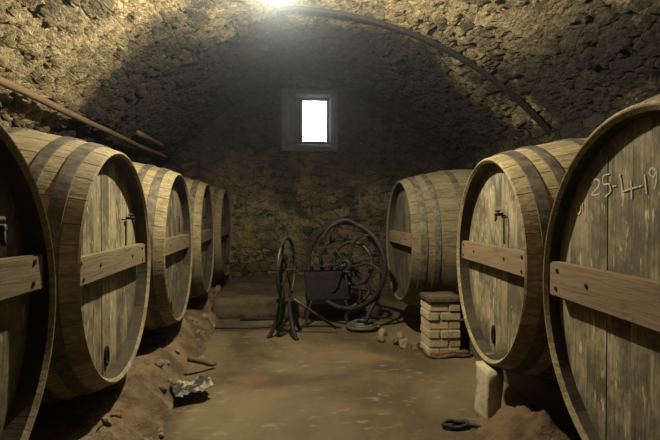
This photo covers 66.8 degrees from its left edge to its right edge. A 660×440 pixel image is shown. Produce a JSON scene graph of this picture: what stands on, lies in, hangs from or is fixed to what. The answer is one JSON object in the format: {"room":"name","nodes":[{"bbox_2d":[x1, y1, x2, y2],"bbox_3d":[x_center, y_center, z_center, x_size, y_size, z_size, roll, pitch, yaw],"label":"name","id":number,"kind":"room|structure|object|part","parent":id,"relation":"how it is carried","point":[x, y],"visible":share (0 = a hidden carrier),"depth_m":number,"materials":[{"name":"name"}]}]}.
{"room":"wine cellar","nodes":[
{"label":"wine cellar","id":0,"kind":"room"},
{"bbox_2d":[160,86,450,288],"bbox_3d":[-0.653,-0.745,10.372,7.200,4.600,0.001,0,1,-5],"label":"wall","id":1,"kind":"structure","parent":0,"point":[275,194],"depth_m":10.39,"materials":[{"name":"stone"}]},
{"bbox_2d":[281,88,337,151],"bbox_3d":[-0.424,-1.948,10.622,2.700,2.400,0.605,0,1,-5],"label":"window","id":2,"kind":"structure","parent":1,"relation":"in","point":[287,108],"depth_m":10.41,"materials":[{"name":"stone"}]},
{"bbox_3d":[-0.333,-2.130,10.760,0.585,0.940,0.050,0,1,-5],"label":"frame","id":3,"kind":"part","parent":2,"relation":"part of","materials":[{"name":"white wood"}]},
{"bbox_2d":[0,0,659,167],"bbox_3d":[-0.161,-1.551,4.380,6.700,2.220,12.200,0,1,-5],"label":"ceiling","id":4,"kind":"structure","parent":0,"point":[162,70],"depth_m":6.07,"materials":[{"name":"stone"}]},
{"bbox_2d":[0,76,170,159],"bbox_3d":[-2.830,-1.150,5.622,0.098,0.091,8.702,0,1,-5],"label":"wooden pole","id":5,"kind":"object","parent":4,"relation":"attached to","point":[8,84],"visible":1,"depth_m":5.25,"materials":[{"name":"brown wood"}]},
{"bbox_2d":[135,130,167,148],"bbox_3d":[-2.943,-1.321,8.319,0.070,0.070,1.700,0,1,-5],"label":"wooden pole","id":6,"kind":"object","parent":4,"relation":"attached to","point":[137,132],"visible":1,"depth_m":8.11,"materials":[{"name":"brown wood"}]},
{"bbox_2d":[294,55,294,144],"bbox_3d":[-0.587,-1.975,8.258,0.028,1.480,0.026,0,1,-5],"label":"hanging wire","id":7,"kind":"object","parent":4,"relation":"hanging from","point":[294,55],"visible":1,"depth_m":8.25,"materials":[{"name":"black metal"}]},
{"bbox_2d":[277,5,551,135],"bbox_3d":[1.129,-1.868,6.369,3.597,1.583,0.070,0,1,-5],"label":"pipe","id":8,"kind":"object","parent":4,"relation":"attached to","point":[290,8],"visible":1,"depth_m":6.35,"materials":[{"name":"black metal"}]},
{"bbox_2d":[160,289,539,439],"bbox_3d":[-0.211,1.538,4.419,6.900,0.035,12.400,0,1,-5],"label":"floor","id":9,"kind":"structure","parent":0,"point":[329,383],"depth_m":4.56,"materials":[{"name":"brown soil"}]},
{"bbox_2d":[28,278,227,439],"bbox_3d":[-2.263,1.399,4.299,2.490,0.403,11.900,0,1,-5],"label":"bank","id":10,"kind":"object","parent":9,"relation":"on","point":[144,408],"visible":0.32,"depth_m":3.87,"materials":[{"name":"brown soil"}]},
{"bbox_2d":[0,124,55,439],"bbox_3d":[-2.106,0.349,1.518,1.750,1.916,1.916,0,1,-5],"label":"wine cask","id":11,"kind":"object","parent":10,"relation":"on","point":[27,261],"visible":1,"depth_m":2.20,"materials":[{"name":"brown wood"}]},
{"bbox_2d":[0,216,7,246],"bbox_3d":[-1.331,0.046,1.973,0.101,0.122,0.110,0,1,-5],"label":"tap","id":12,"kind":"object","parent":11,"relation":"on","point":[3,227],"depth_m":1.98,"materials":[{"name":"black metal"}]},
{"bbox_2d":[4,127,150,404],"bbox_3d":[-2.328,0.322,3.431,1.750,1.915,1.916,0,1,-6],"label":"wine cask","id":13,"kind":"object","parent":10,"relation":"on","point":[92,194],"visible":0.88,"depth_m":3.18,"materials":[{"name":"brown wood"}]},
{"bbox_3d":[-1.550,0.942,3.465,0.023,0.140,0.076,0,1,-6],"label":"bung plate","id":14,"kind":"part","parent":13,"relation":"part of","materials":[{"name":"black metal"}]},
{"bbox_3d":[-1.583,0.093,3.844,0.043,0.206,0.015,0,1,-6],"label":"hook rod","id":15,"kind":"part","parent":13,"relation":"part of","materials":[{"name":"black metal"}]},
{"bbox_2d":[125,214,134,224],"bbox_3d":[-1.582,-0.005,3.948,0.079,0.091,0.083,0,1,-5],"label":"tap","id":16,"kind":"object","parent":13,"relation":"on","point":[127,218],"depth_m":3.95,"materials":[{"name":"black metal"}]},
{"bbox_2d":[101,417,111,425],"bbox_3d":[-1.425,1.286,3.187,0.065,0.074,0.091,0,1,-30],"label":"rubble stone","id":17,"kind":"object","parent":10,"relation":"on","point":[106,421],"visible":0.96,"depth_m":3.16,"materials":[{"name":"beige stone"}]},
{"bbox_2d":[96,373,126,391],"bbox_3d":[-1.705,1.244,3.911,0.162,0.133,0.216,0,1,-5],"label":"chock","id":18,"kind":"object","parent":10,"relation":"on","point":[111,388],"visible":0.3,"depth_m":3.82,"materials":[{"name":"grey wood"}]},
{"bbox_2d":[110,413,121,418],"bbox_3d":[-1.415,1.303,3.299,0.082,0.068,0.067,0,1,-26],"label":"rubble stone","id":19,"kind":"object","parent":10,"relation":"on","point":[118,415],"visible":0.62,"depth_m":3.28,"materials":[{"name":"brown stone"}]},
{"bbox_2d":[155,359,164,367],"bbox_3d":[-1.573,1.330,4.611,0.094,0.087,0.055,0,1,26],"label":"rubble stone","id":20,"kind":"object","parent":10,"relation":"on","point":[160,363],"visible":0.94,"depth_m":4.60,"materials":[{"name":"brown stone"}]},
{"bbox_2d":[132,162,192,331],"bbox_3d":[-2.491,0.295,5.345,1.750,1.916,1.916,0,1,-6],"label":"wine cask","id":21,"kind":"object","parent":10,"relation":"on","point":[166,193],"visible":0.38,"depth_m":5.12,"materials":[{"name":"brown wood"}]},
{"bbox_2d":[158,384,167,391],"bbox_3d":[-1.430,1.429,4.246,0.090,0.076,0.069,0,1,8],"label":"rubble stone","id":22,"kind":"object","parent":10,"relation":"on","point":[163,388],"visible":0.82,"depth_m":4.22,"materials":[{"name":"brown stone"}]},
{"bbox_2d":[169,373,213,399],"bbox_3d":[-1.210,1.437,4.350,0.359,0.127,0.321,-1,1,-38],"label":"crumpled paper","id":23,"kind":"object","parent":10,"relation":"on","point":[181,391],"visible":0.98,"depth_m":4.31,"materials":[{"name":"multicoloured paper"}]},
{"bbox_2d":[184,177,213,298],"bbox_3d":[-2.658,0.269,7.255,1.750,1.916,1.916,0,1,-7],"label":"wine cask","id":24,"kind":"object","parent":10,"relation":"on","point":[200,194],"visible":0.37,"depth_m":7.02,"materials":[{"name":"brown wood"}]},
{"bbox_2d":[209,185,231,279],"bbox_3d":[-2.773,0.241,9.208,1.782,1.916,1.916,0,1,-5],"label":"wine cask","id":25,"kind":"object","parent":10,"relation":"on","point":[222,226],"visible":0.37,"depth_m":8.98,"materials":[{"name":"brown wood"}]},
{"bbox_2d":[159,432,164,438],"bbox_3d":[-1.204,1.538,3.563,0.047,0.049,0.055,0,1,10],"label":"rubble stone","id":26,"kind":"object","parent":9,"relation":"on","point":[161,434],"visible":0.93,"depth_m":3.55,"materials":[{"name":"beige stone"}]},
{"bbox_2d":[187,356,216,366],"bbox_3d":[-1.278,1.419,5.022,0.076,0.173,0.341,1,1,39],"label":"stick","id":27,"kind":"object","parent":9,"relation":"on","point":[191,359],"visible":1,"depth_m":4.97,"materials":[{"name":"brown wood"}]},
{"bbox_2d":[215,326,271,328],"bbox_3d":[-1.183,1.480,6.849,0.762,0.037,0.033,0,1,-8],"label":"rod","id":28,"kind":"object","parent":9,"relation":"on","point":[271,326],"visible":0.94,"depth_m":6.84,"materials":[{"name":"black metal"}]},
{"bbox_2d":[240,317,288,320],"bbox_3d":[-0.932,1.473,7.449,0.801,0.038,0.036,0,1,-8],"label":"rod","id":29,"kind":"object","parent":9,"relation":"on","point":[285,318],"visible":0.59,"depth_m":7.42,"materials":[{"name":"black metal"}]},
{"bbox_2d":[267,236,301,340],"bbox_3d":[-0.598,0.867,6.458,0.432,1.317,0.908,0,1,1],"label":"wheel","id":30,"kind":"object","parent":9,"relation":"on","point":[281,300],"visible":0.99,"depth_m":6.45,"materials":[{"name":"metal"}]},
{"bbox_3d":[-0.710,1.284,6.460,0.225,0.483,0.061,0,1,-28],"label":"leg","id":31,"kind":"part","parent":30,"relation":"part of","materials":[{"name":"black metal"}]},
{"bbox_3d":[-0.663,1.278,6.703,0.059,0.485,0.452,0,1,-21],"label":"leg","id":32,"kind":"part","parent":30,"relation":"part of","materials":[{"name":"black metal"}]},
{"bbox_3d":[-0.576,0.788,6.491,0.261,0.643,0.128,0,1,-5],"label":"frame","id":33,"kind":"part","parent":30,"relation":"part of","materials":[{"name":"black metal"}]},
{"bbox_3d":[-0.475,1.284,6.370,0.059,0.480,0.287,0,1,-30],"label":"leg","id":34,"kind":"part","parent":30,"relation":"part of","materials":[{"name":"black metal"}]},
{"bbox_3d":[-0.451,1.280,6.666,0.052,0.483,0.350,0,1,17],"label":"leg","id":35,"kind":"part","parent":30,"relation":"part of","materials":[{"name":"black metal"}]},
{"bbox_2d":[293,298,336,328],"bbox_3d":[-0.195,1.224,6.534,0.624,0.462,0.039,0,1,-26],"label":"bar","id":36,"kind":"object","parent":30,"relation":"attached to","point":[294,299],"visible":1,"depth_m":6.52,"materials":[{"name":"grey metal"}]},
{"bbox_2d":[212,274,380,319],"bbox_3d":[-0.609,1.328,9.061,2.622,0.392,2.928,0,1,-5],"label":"ledge","id":37,"kind":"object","parent":9,"relation":"on","point":[242,296],"depth_m":7.69,"materials":[{"name":"stone"}]},
{"bbox_2d":[300,325,341,327],"bbox_3d":[-0.123,1.482,6.981,0.574,0.027,0.108,0,1,4],"label":"rod","id":38,"kind":"object","parent":9,"relation":"on","point":[301,325],"visible":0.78,"depth_m":6.98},
{"bbox_2d":[301,221,387,324],"bbox_3d":[0.164,0.755,7.082,1.141,1.518,0.956,0,1,-5],"label":"machine","id":39,"kind":"object","parent":9,"relation":"on","point":[330,285],"visible":0.94,"depth_m":7.04,"materials":[{"name":"black metal"}]},
{"bbox_3d":[-0.352,1.318,7.464,0.187,0.381,0.053,0,1,25],"label":"leg","id":40,"kind":"part","parent":39,"relation":"part of","materials":[{"name":"black metal"}]},
{"bbox_3d":[-0.317,1.324,7.048,0.187,0.381,0.053,-1,1,-35],"label":"leg","id":41,"kind":"part","parent":39,"relation":"part of","materials":[{"name":"black metal"}]},
{"bbox_3d":[0.234,0.878,6.880,0.119,0.380,0.080,0,1,17],"label":"crank handle","id":42,"kind":"part","parent":39,"relation":"part of","materials":[{"name":"metal"}]},
{"bbox_3d":[0.283,1.323,7.097,0.170,0.381,0.125,0,1,-5],"label":"leg","id":43,"kind":"part","parent":39,"relation":"part of","materials":[{"name":"black metal"}]},
{"bbox_2d":[321,218,381,322],"bbox_3d":[0.311,0.676,6.791,0.878,1.404,0.259,0,1,0],"label":"hose","id":44,"kind":"object","parent":39,"relation":"attached to","point":[343,220],"visible":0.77,"depth_m":6.84,"materials":[{"name":"black rubber"}]},
{"bbox_2d":[346,319,380,330],"bbox_3d":[0.455,1.434,6.871,0.489,0.133,0.472,0,1,-5],"label":"coil","id":45,"kind":"object","parent":9,"relation":"on","point":[357,324],"visible":0.97,"depth_m":6.73,"materials":[{"name":"grey rubber"}]},
{"bbox_2d":[377,335,385,342],"bbox_3d":[0.643,1.489,6.246,0.108,0.101,0.107,0,1,-9],"label":"rubble stone","id":46,"kind":"object","parent":9,"relation":"on","point":[380,338],"visible":0.99,"depth_m":6.21,"materials":[{"name":"brown stone"}]},
{"bbox_2d":[378,328,386,335],"bbox_3d":[0.689,1.481,6.545,0.121,0.126,0.151,0,1,13],"label":"rubble stone","id":47,"kind":"object","parent":9,"relation":"on","point":[382,331],"visible":0.78,"depth_m":6.51,"materials":[{"name":"brown stone"}]},
{"bbox_2d":[392,337,398,345],"bbox_3d":[0.802,1.491,6.107,0.090,0.125,0.106,1,1,32],"label":"rubble stone","id":48,"kind":"object","parent":9,"relation":"on","point":[395,340],"visible":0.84,"depth_m":6.07,"materials":[{"name":"brown stone"}]},
{"bbox_2d":[396,331,403,338],"bbox_3d":[0.898,1.487,6.419,0.114,0.113,0.083,0,1,20],"label":"rubble stone","id":49,"kind":"object","parent":9,"relation":"on","point":[399,335],"visible":0.88,"depth_m":6.39,"materials":[{"name":"brown stone"}]},
{"bbox_2d":[398,337,411,348],"bbox_3d":[0.896,1.488,5.964,0.176,0.153,0.118,-1,1,-37],"label":"rubble stone","id":50,"kind":"object","parent":9,"relation":"on","point":[405,343],"visible":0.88,"depth_m":5.92,"materials":[{"name":"brown stone"}]},
{"bbox_2d":[418,291,472,358],"bbox_3d":[1.310,1.201,5.739,0.518,0.714,0.540,0,1,-5],"label":"brick pillar","id":51,"kind":"structure","parent":9,"relation":"on","point":[439,311],"depth_m":5.56,"materials":[{"name":"brick"}]},
{"bbox_2d":[441,419,480,430],"bbox_3d":[0.992,1.526,3.731,0.323,0.044,0.141,0,1,1],"label":"ring","id":52,"kind":"object","parent":9,"relation":"on","point":[465,424],"visible":0.98,"depth_m":3.71,"materials":[{"name":"black rubber"}]},
{"bbox_2d":[475,361,502,418],"bbox_3d":[1.229,1.361,3.883,0.130,0.470,0.281,0,1,-5],"label":"pier","id":53,"kind":"object","parent":9,"relation":"on","point":[488,378],"visible":0.79,"depth_m":3.77,"materials":[{"name":"beige stone"}]},
{"bbox_2d":[459,314,580,437],"bbox_3d":[1.807,1.405,4.284,0.235,0.304,7.005,0,1,-5],"label":"sleeper","id":54,"kind":"object","parent":9,"relation":"on","point":[543,393],"visible":0.23,"depth_m":4.14,"materials":[{"name":"brown wood"}]},
{"bbox_2d":[386,169,472,311],"bbox_3d":[1.776,0.275,6.773,1.750,1.915,1.916,0,1,-5],"label":"wine cask","id":55,"kind":"object","parent":54,"relation":"on","point":[423,212],"visible":0.45,"depth_m":6.05,"materials":[{"name":"brown wood"}]},
{"bbox_2d":[457,138,586,380],"bbox_3d":[2.087,0.315,3.956,1.750,1.915,1.916,0,1,-1],"label":"wine cask","id":56,"kind":"object","parent":54,"relation":"on","point":[509,196],"visible":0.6,"depth_m":3.65,"materials":[{"name":"brown wood"}]},
{"bbox_3d":[1.309,0.914,3.998,0.023,0.150,0.056,0,1,-1],"label":"bung plate","id":57,"kind":"part","parent":56,"relation":"part of","materials":[{"name":"black metal"}]},
{"bbox_2d":[494,210,503,221],"bbox_3d":[1.290,-0.033,3.818,0.079,0.091,0.083,0,1,-5],"label":"tap","id":58,"kind":"object","parent":56,"relation":"on","point":[500,213],"depth_m":3.81,"materials":[{"name":"black metal"}]},
{"bbox_3d":[1.305,0.075,3.714,0.043,0.206,0.015,0,1,-1],"label":"hook rod","id":59,"kind":"part","parent":56,"relation":"part of","materials":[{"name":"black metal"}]},
{"bbox_2d":[543,94,659,439],"bbox_3d":[2.065,0.342,1.998,1.754,1.916,1.916,0,1,-1],"label":"wine cask","id":60,"kind":"object","parent":54,"relation":"on","point":[601,262],"visible":1,"depth_m":2.24,"materials":[{"name":"brown wood"}]},
{"bbox_2d":[475,403,581,439],"bbox_3d":[1.560,1.440,2.707,1.450,0.346,2.700,0,1,-5],"label":"earth mound","id":61,"kind":"object","parent":9,"relation":"on","point":[525,422],"visible":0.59,"depth_m":3.32,"materials":[{"name":"brown soil"}]},
{"bbox_2d":[449,89,659,169],"bbox_3d":[3.028,0.085,4.665,0.001,3.100,12.200,0,1,-5],"label":"wall","id":62,"kind":"structure","parent":0,"point":[583,126],"depth_m":6.31,"materials":[{"name":"stone"}]}
]}

